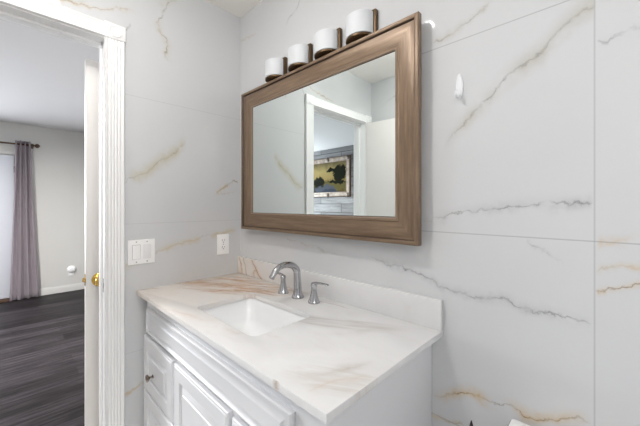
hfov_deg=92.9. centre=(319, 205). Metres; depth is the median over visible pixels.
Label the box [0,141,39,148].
curtain rod
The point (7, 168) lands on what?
door
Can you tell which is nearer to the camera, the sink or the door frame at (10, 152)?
the sink
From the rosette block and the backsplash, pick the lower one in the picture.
the backsplash
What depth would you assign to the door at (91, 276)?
1.47 m
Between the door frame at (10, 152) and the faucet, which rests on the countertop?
the faucet
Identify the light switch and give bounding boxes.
[128,239,154,264]
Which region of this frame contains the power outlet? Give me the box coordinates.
[217,234,228,254]
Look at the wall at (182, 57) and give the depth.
1.59 m
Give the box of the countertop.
[137,273,442,423]
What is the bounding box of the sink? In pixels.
[202,298,304,335]
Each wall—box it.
[0,121,84,298]
[46,0,239,425]
[240,0,639,425]
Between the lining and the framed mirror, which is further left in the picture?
the lining
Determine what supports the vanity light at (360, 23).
attached to the wall at (530, 248)
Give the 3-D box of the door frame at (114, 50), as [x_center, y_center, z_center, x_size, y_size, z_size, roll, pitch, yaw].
[-1.169,0.248,1.145,0.018,2.135,0.749,0,0,44]
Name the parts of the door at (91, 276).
knob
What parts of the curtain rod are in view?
rod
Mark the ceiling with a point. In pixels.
(42, 74)
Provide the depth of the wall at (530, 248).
0.85 m
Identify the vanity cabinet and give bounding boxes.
[144,302,431,425]
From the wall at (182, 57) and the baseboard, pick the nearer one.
the wall at (182, 57)
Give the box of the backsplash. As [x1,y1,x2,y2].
[238,256,442,330]
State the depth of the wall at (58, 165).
4.56 m
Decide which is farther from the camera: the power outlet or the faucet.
the power outlet
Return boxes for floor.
[0,289,84,425]
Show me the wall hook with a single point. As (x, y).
(459, 81)
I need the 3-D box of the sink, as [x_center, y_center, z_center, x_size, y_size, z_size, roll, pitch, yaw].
[-0.262,0.502,1.174,0.457,0.150,0.312,0,0,44]
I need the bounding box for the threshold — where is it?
[0,298,13,302]
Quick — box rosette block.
[104,21,125,42]
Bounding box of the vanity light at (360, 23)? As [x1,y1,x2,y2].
[265,8,377,81]
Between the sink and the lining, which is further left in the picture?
the lining
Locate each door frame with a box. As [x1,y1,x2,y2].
[0,0,124,425]
[0,149,14,154]
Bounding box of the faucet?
[269,261,328,303]
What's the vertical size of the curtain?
2.200 m
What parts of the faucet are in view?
handle, spout, handle, lever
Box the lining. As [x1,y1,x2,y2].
[0,3,103,425]
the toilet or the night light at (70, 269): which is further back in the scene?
the night light at (70, 269)
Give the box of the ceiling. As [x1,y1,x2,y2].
[0,0,261,132]
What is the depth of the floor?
2.56 m
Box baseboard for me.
[39,282,84,295]
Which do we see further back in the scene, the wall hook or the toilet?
the wall hook
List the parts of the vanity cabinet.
knob, drawer, drawer, door, false drawer, door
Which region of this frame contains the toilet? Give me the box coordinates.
[508,419,529,425]
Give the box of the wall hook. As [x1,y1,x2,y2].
[455,74,462,98]
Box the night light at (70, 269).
[67,266,75,272]
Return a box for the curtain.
[9,140,39,300]
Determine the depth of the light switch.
1.47 m
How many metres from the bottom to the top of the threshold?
0.035 m
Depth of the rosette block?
1.37 m
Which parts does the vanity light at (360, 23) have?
dish, lamp shade, plate, dish, lamp shade, plate, dish, lamp shade, plate, dish, lamp shade, plate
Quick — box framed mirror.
[241,11,421,245]
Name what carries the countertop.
on the vanity cabinet
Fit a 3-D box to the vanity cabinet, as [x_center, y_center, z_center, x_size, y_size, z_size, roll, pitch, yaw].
[-0.249,0.871,1.228,1.185,0.889,0.567,0,0,44]
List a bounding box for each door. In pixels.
[0,155,14,298]
[82,59,98,425]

